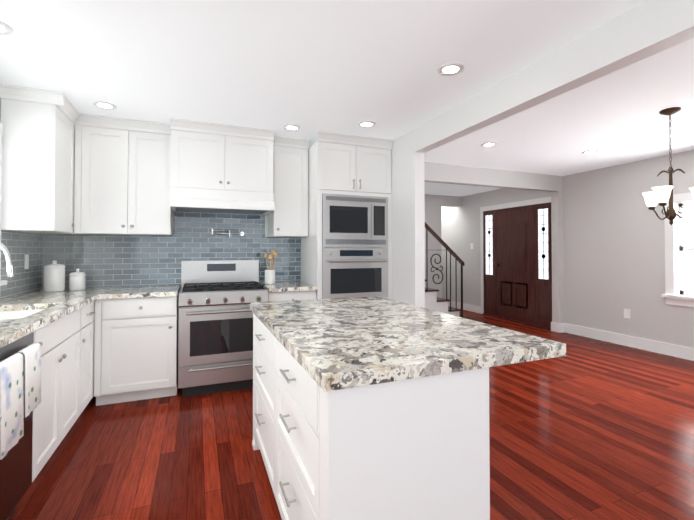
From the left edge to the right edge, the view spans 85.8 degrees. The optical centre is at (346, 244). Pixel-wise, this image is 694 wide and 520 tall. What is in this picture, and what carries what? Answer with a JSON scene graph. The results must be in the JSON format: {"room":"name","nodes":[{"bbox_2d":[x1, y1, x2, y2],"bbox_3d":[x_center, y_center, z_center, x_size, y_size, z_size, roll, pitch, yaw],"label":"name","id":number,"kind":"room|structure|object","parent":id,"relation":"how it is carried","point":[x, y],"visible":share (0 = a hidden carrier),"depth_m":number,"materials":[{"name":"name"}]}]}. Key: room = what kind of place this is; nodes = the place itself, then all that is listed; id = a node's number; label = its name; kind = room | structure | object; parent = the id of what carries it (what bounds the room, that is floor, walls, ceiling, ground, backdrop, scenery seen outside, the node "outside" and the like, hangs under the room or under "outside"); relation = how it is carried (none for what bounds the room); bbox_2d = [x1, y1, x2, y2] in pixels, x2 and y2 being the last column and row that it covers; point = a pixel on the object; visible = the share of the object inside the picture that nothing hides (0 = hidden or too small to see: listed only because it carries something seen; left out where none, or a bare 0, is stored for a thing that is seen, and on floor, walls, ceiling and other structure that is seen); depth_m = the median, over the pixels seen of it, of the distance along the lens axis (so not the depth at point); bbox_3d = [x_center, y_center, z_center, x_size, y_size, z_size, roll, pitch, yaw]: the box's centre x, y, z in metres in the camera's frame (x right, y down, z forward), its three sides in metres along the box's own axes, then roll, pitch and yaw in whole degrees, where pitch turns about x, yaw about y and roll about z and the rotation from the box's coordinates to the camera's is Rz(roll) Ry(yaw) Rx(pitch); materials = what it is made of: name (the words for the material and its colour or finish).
{"room":"kitchen","nodes":[
{"label":"kitchen","id":0,"kind":"room"},
{"bbox_2d":[0,98,37,299],"bbox_3d":[-1.506,0.054,0.057,0.150,2.440,7.400,0,-1,-22],"label":"wall","id":1,"kind":"structure","parent":0,"point":[0,121],"depth_m":2.66,"materials":[{"name":"white paint"}]},
{"bbox_2d":[0,122,6,285],"bbox_3d":[-2.267,-0.258,2.019,0.200,1.220,1.320,0,-1,-22],"label":"window","id":2,"kind":"structure","parent":1,"relation":"in","point":[3,282],"depth_m":2.63,"materials":[{"name":"white"}]},
{"bbox_2d":[0,230,43,299],"bbox_3d":[-2.191,0.131,1.963,0.003,0.499,3.050,0,-1,-22],"label":"tile backsplash","id":3,"kind":"structure","parent":1,"relation":"attached to","point":[18,244],"depth_m":3.00,"materials":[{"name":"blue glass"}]},
{"bbox_2d":[24,254,28,268],"bbox_3d":[-2.619,0.138,3.052,0.006,0.120,0.070,0,-1,-22],"label":"outlet","id":4,"kind":"object","parent":3,"relation":"attached to","point":[26,261],"visible":0.93,"depth_m":3.04,"materials":[{"name":"white plastic"}]},
{"bbox_2d":[0,84,80,234],"bbox_3d":[-2.424,-0.611,3.062,0.370,1.018,0.852,0,-1,-22],"label":"upper cabinet","id":5,"kind":"object","parent":1,"relation":"attached to","point":[38,156],"visible":0.96,"depth_m":2.73,"materials":[{"name":"white wood"}]},
{"bbox_2d":[41,125,297,289],"bbox_3d":[-1.300,0.112,4.031,3.500,2.440,0.120,0,-1,-22],"label":"wall","id":6,"kind":"structure","parent":0,"point":[266,225],"depth_m":4.13,"materials":[{"name":"white paint"}]},
{"bbox_2d":[74,114,172,235],"bbox_3d":[-2.039,-0.606,3.467,0.750,1.018,0.377,0,-1,-22],"label":"upper cabinet","id":7,"kind":"object","parent":6,"relation":"attached to","point":[122,180],"visible":0.9,"depth_m":3.33,"materials":[{"name":"white wood"}]},
{"bbox_2d":[44,211,300,288],"bbox_3d":[-1.631,0.008,3.832,2.375,0.799,0.003,0,-1,-22],"label":"tile backsplash","id":8,"kind":"structure","parent":6,"relation":"attached to","point":[100,261],"depth_m":3.78,"materials":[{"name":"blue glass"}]},
{"bbox_2d":[211,229,243,236],"bbox_3d":[-1.254,-0.122,3.935,0.333,0.085,0.080,0,-1,-22],"label":"pot filler","id":9,"kind":"object","parent":8,"relation":"attached to","point":[230,233],"visible":0.98,"depth_m":3.90,"materials":[{"name":"silver metal"}]},
{"bbox_2d":[170,118,274,214],"bbox_3d":[-1.228,-0.722,3.704,0.920,0.778,0.547,0,-1,-22],"label":"upper cabinet","id":10,"kind":"object","parent":6,"relation":"attached to","point":[216,167],"visible":1,"depth_m":3.49,"materials":[{"name":"painted wood"},{"name":"stainless steel"}]},
{"bbox_2d":[268,136,309,237],"bbox_3d":[-0.631,-0.597,4.034,0.365,1.018,0.377,0,-1,-22],"label":"upper cabinet","id":11,"kind":"object","parent":6,"relation":"attached to","point":[288,217],"visible":0.96,"depth_m":3.91,"materials":[{"name":"white wood"}]},
{"bbox_2d":[0,0,693,196],"bbox_3d":[0.929,-1.147,3.103,7.230,0.050,11.200,0,-1,-22],"label":"ceiling","id":12,"kind":"structure","parent":0,"point":[311,68],"depth_m":2.42,"materials":[{"name":"white paint"}]},
{"bbox_2d":[0,21,13,34],"bbox_3d":[-1.839,-1.136,1.935,0.170,0.006,0.170,0,-1,-22],"label":"recessed light","id":13,"kind":"object","parent":12,"relation":"in","point":[5,29],"visible":1,"depth_m":1.97,"materials":[{"name":"white"}]},
{"bbox_2d":[92,101,116,109],"bbox_3d":[-1.946,-1.120,3.002,0.170,0.006,0.170,0,-1,-22],"label":"recessed light","id":14,"kind":"object","parent":12,"relation":"in","point":[104,105],"visible":1,"depth_m":3.00,"materials":[{"name":"white"}]},
{"bbox_2d":[283,124,300,130],"bbox_3d":[-0.524,-1.112,3.542,0.170,0.006,0.170,0,-1,-22],"label":"recessed light","id":15,"kind":"object","parent":12,"relation":"in","point":[291,127],"visible":1,"depth_m":3.54,"materials":[{"name":"white"}]},
{"bbox_2d":[358,121,375,127],"bbox_3d":[0.181,-1.113,3.448,0.170,0.006,0.170,0,-1,-22],"label":"recessed light","id":16,"kind":"object","parent":12,"relation":"in","point":[365,124],"visible":1,"depth_m":3.44,"materials":[{"name":"white"}]},
{"bbox_2d":[437,63,463,75],"bbox_3d":[0.666,-1.129,2.404,0.170,0.006,0.170,0,-1,-22],"label":"recessed light","id":17,"kind":"object","parent":12,"relation":"in","point":[449,69],"visible":1,"depth_m":2.40,"materials":[{"name":"white"}]},
{"bbox_2d":[481,142,496,146],"bbox_3d":[1.563,-1.104,4.112,0.170,0.006,0.170,0,-1,-22],"label":"recessed light","id":18,"kind":"object","parent":12,"relation":"in","point":[489,144],"visible":1,"depth_m":4.10,"materials":[{"name":"white"}]},
{"bbox_2d":[415,0,693,152],"bbox_3d":[1.852,-1.046,0.756,0.110,0.220,6.160,0,-1,-22],"label":"beam","id":19,"kind":"structure","parent":12,"relation":"attached to","point":[643,30],"depth_m":2.08,"materials":[{"name":"white paint"}]},
{"bbox_2d":[582,150,597,153],"bbox_3d":[2.881,-1.099,4.427,0.170,0.006,0.170,0,-1,-22],"label":"recessed light","id":20,"kind":"object","parent":12,"relation":"in","point":[590,152],"visible":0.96,"depth_m":4.43,"materials":[{"name":"white"}]},
{"bbox_2d":[642,107,693,224],"bbox_3d":[2.655,-0.642,3.108,0.439,0.960,0.448,0,-1,-22],"label":"chandelier","id":21,"kind":"object","parent":12,"relation":"hanging from","point":[662,195],"visible":1,"depth_m":3.08,"materials":[{"name":"white glass"}]},
{"bbox_2d":[10,310,693,519],"bbox_3d":[0.929,1.343,3.067,7.230,0.050,11.200,0,-1,-22],"label":"floor","id":22,"kind":"structure","parent":0,"point":[585,428],"depth_m":2.38,"materials":[{"name":"red wood"}]},
{"bbox_2d":[0,327,43,481],"bbox_3d":[-1.713,0.855,1.496,0.537,0.880,0.747,0,-1,-22],"label":"base cabinet","id":23,"kind":"object","parent":22,"relation":"on","point":[38,413],"depth_m":1.97,"materials":[{"name":"white wood"}]},
{"bbox_2d":[0,332,42,519],"bbox_3d":[-1.472,0.859,1.590,0.126,0.875,0.592,0,-1,-22],"label":"dishwasher","id":24,"kind":"object","parent":23,"relation":"in","point":[15,472],"visible":0.35,"depth_m":1.71,"materials":[{"name":"grey metal"}]},
{"bbox_2d":[0,349,28,459],"bbox_3d":[-1.383,0.645,1.520,0.047,0.360,0.200,0,-1,-22],"label":"towel","id":25,"kind":"object","parent":24,"relation":"hanging from","point":[19,372],"depth_m":1.53,"materials":[{"name":"white fabric"}]},
{"bbox_2d":[22,343,40,414],"bbox_3d":[-1.461,0.613,1.714,0.047,0.290,0.175,0,-1,-22],"label":"towel","id":26,"kind":"object","parent":24,"relation":"hanging from","point":[35,348],"depth_m":1.73,"materials":[{"name":"white fabric"}]},
{"bbox_2d":[44,307,87,464],"bbox_3d":[-1.996,0.865,2.198,0.537,0.880,0.883,0,-1,-22],"label":"base cabinet","id":27,"kind":"object","parent":22,"relation":"on","point":[60,324],"depth_m":2.32,"materials":[{"name":"white wood"}]},
{"bbox_2d":[0,287,110,346],"bbox_3d":[-1.802,0.399,1.759,0.564,0.040,3.688,0,-1,-22],"label":"countertop","id":28,"kind":"structure","parent":27,"relation":"on","point":[56,305],"depth_m":2.43,"materials":[{"name":"beige stone"}]},
{"bbox_2d":[0,242,13,276],"bbox_3d":[-2.093,0.171,2.157,0.286,0.425,0.094,0,-1,-22],"label":"faucet","id":29,"kind":"object","parent":28,"relation":"on","point":[9,267],"visible":1,"depth_m":2.17,"materials":[{"name":"silver metal"}]},
{"bbox_2d":[0,307,43,318],"bbox_3d":[-1.976,0.529,2.168,0.372,0.232,0.652,0,-1,-22],"label":"sink","id":30,"kind":"object","parent":28,"relation":"in","point":[5,312],"depth_m":2.40,"materials":[{"name":"white ceramic"}]},
{"bbox_2d":[43,260,65,291],"bbox_3d":[-2.531,0.266,3.231,0.153,0.266,0.153,0,-1,-22],"label":"canister","id":31,"kind":"object","parent":28,"relation":"on","point":[54,276],"visible":1,"depth_m":3.17,"materials":[{"name":"white ceramic"}]},
{"bbox_2d":[69,269,85,290],"bbox_3d":[-2.394,0.305,3.318,0.122,0.191,0.122,0,-1,-22],"label":"canister","id":32,"kind":"object","parent":28,"relation":"on","point":[77,280],"visible":1,"depth_m":3.27,"materials":[{"name":"white ceramic"}]},
{"bbox_2d":[84,303,94,408],"bbox_3d":[-2.191,0.872,2.683,0.537,0.880,0.428,0,-1,-22],"label":"base cabinet","id":33,"kind":"object","parent":22,"relation":"on","point":[91,306],"depth_m":2.92,"materials":[{"name":"white wood"}]},
{"bbox_2d":[94,285,179,405],"bbox_3d":[-1.855,0.862,3.377,0.607,0.920,0.642,0,-1,-22],"label":"base cabinet","id":34,"kind":"object","parent":22,"relation":"on","point":[136,333],"visible":0.98,"depth_m":3.12,"materials":[{"name":"painted wood"},{"name":"stainless steel"}]},
{"bbox_2d":[178,260,268,396],"bbox_3d":[-1.195,0.741,3.600,0.760,1.170,0.717,0,-1,-22],"label":"range","id":35,"kind":"object","parent":22,"relation":"on","point":[215,338],"visible":0.98,"depth_m":3.33,"materials":[{"name":"silver metal"}]},
{"bbox_2d":[260,281,316,301],"bbox_3d":[-0.632,0.870,3.869,0.474,0.920,0.642,0,-1,-22],"label":"base cabinet","id":36,"kind":"object","parent":22,"relation":"on","point":[288,291],"visible":0.21,"depth_m":3.62,"materials":[{"name":"white"}]},
{"bbox_2d":[264,250,277,284],"bbox_3d":[-0.794,0.228,3.885,0.143,0.361,0.116,0,-1,-22],"label":"utensil crock","id":37,"kind":"object","parent":36,"relation":"on","point":[270,277],"visible":1,"depth_m":3.85,"materials":[{"name":"white ceramic"}]},
{"bbox_2d":[301,131,393,299],"bbox_3d":[-0.012,0.114,4.099,0.831,2.438,0.712,0,-1,-22],"label":"tall cabinet","id":38,"kind":"object","parent":22,"relation":"on","point":[346,247],"visible":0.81,"depth_m":3.83,"materials":[{"name":"painted wood"},{"name":"stainless steel"}]},
{"bbox_2d":[250,308,489,519],"bbox_3d":[-0.085,0.860,1.862,0.618,0.880,1.525,0,-1,-22],"label":"kitchen island","id":39,"kind":"object","parent":22,"relation":"on","point":[372,408],"depth_m":1.19,"materials":[{"name":"white wood"}]},
{"bbox_2d":[250,296,565,391],"bbox_3d":[0.085,0.399,1.941,0.948,0.044,1.565,0,-1,-22],"label":"island countertop","id":40,"kind":"structure","parent":39,"relation":"on","point":[353,342],"depth_m":1.43,"materials":[{"name":"beige stone"}]},
{"bbox_2d":[425,222,464,317],"bbox_3d":[0.560,-0.435,6.783,3.120,3.613,0.971,0,-1,-22],"label":"staircase","id":41,"kind":"structure","parent":22,"relation":"on","point":[433,301],"depth_m":6.75,"materials":[{"name":"white"}]},
{"bbox_2d":[391,129,424,307],"bbox_3d":[0.498,0.113,4.103,0.110,2.440,1.090,0,-1,-22],"label":"wall","id":42,"kind":"structure","parent":0,"point":[408,232],"depth_m":3.69,"materials":[{"name":"white paint"}]},
{"bbox_2d":[425,194,461,297],"bbox_3d":[0.949,0.163,7.523,3.280,2.440,0.120,0,-1,-22],"label":"wall","id":43,"kind":"structure","parent":0,"point":[434,204],"depth_m":7.81,"materials":[{"name":"grey paint"}]},
{"bbox_2d":[424,162,563,322],"bbox_3d":[1.845,0.130,5.296,3.280,2.440,0.120,0,-1,-22],"label":"wall","id":44,"kind":"structure","parent":0,"point":[463,175],"depth_m":5.63,"materials":[{"name":"grey paint"}]},
{"bbox_2d":[441,150,693,348],"bbox_3d":[4.074,0.117,4.351,0.150,2.440,11.200,0,-1,-22],"label":"wall","id":45,"kind":"structure","parent":0,"point":[613,246],"depth_m":5.20,"materials":[{"name":"grey paint"}]},
{"bbox_2d":[448,301,480,313],"bbox_3d":[2.424,1.323,8.213,0.016,0.140,1.470,0,-1,-22],"label":"baseboard","id":46,"kind":"structure","parent":45,"relation":"attached to","point":[473,308],"depth_m":7.89,"materials":[{"name":"white wood"}]},
{"bbox_2d":[480,196,551,329],"bbox_3d":[2.993,0.299,6.721,0.085,2.145,1.720,0,-1,-22],"label":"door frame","id":47,"kind":"structure","parent":45,"relation":"attached to","point":[516,257],"depth_m":6.62,"materials":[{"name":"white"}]},
{"bbox_2d":[561,323,693,360],"bbox_3d":[4.724,1.239,2.466,0.040,0.140,7.250,0,-1,-22],"label":"baseboard","id":48,"kind":"structure","parent":45,"relation":"attached to","point":[682,352],"depth_m":4.90,"materials":[{"name":"white wood"}]},
{"bbox_2d":[624,309,630,318],"bbox_3d":[3.733,0.916,4.978,0.006,0.120,0.080,0,-1,-22],"label":"outlet","id":49,"kind":"object","parent":45,"relation":"attached to","point":[627,313],"visible":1,"depth_m":4.97,"materials":[{"name":"white plastic"}]},
{"bbox_2d":[661,192,693,306],"bbox_3d":[4.163,0.050,4.050,0.210,1.325,1.205,0,-1,-22],"label":"window","id":50,"kind":"structure","parent":45,"relation":"in","point":[676,248],"depth_m":4.48,"materials":[{"name":"white"}]},
{"label":"outside","id":51,"kind":"structure","parent":0,"visible":0},
{"bbox_2d":[684,206,693,290],"bbox_3d":[4.502,0.209,4.184,0.020,2.250,2.175,0,-1,-22],"label":"sky","id":52,"kind":"structure","parent":51,"point":[689,255],"depth_m":4.68,"materials":[{"name":"white"}]}
]}

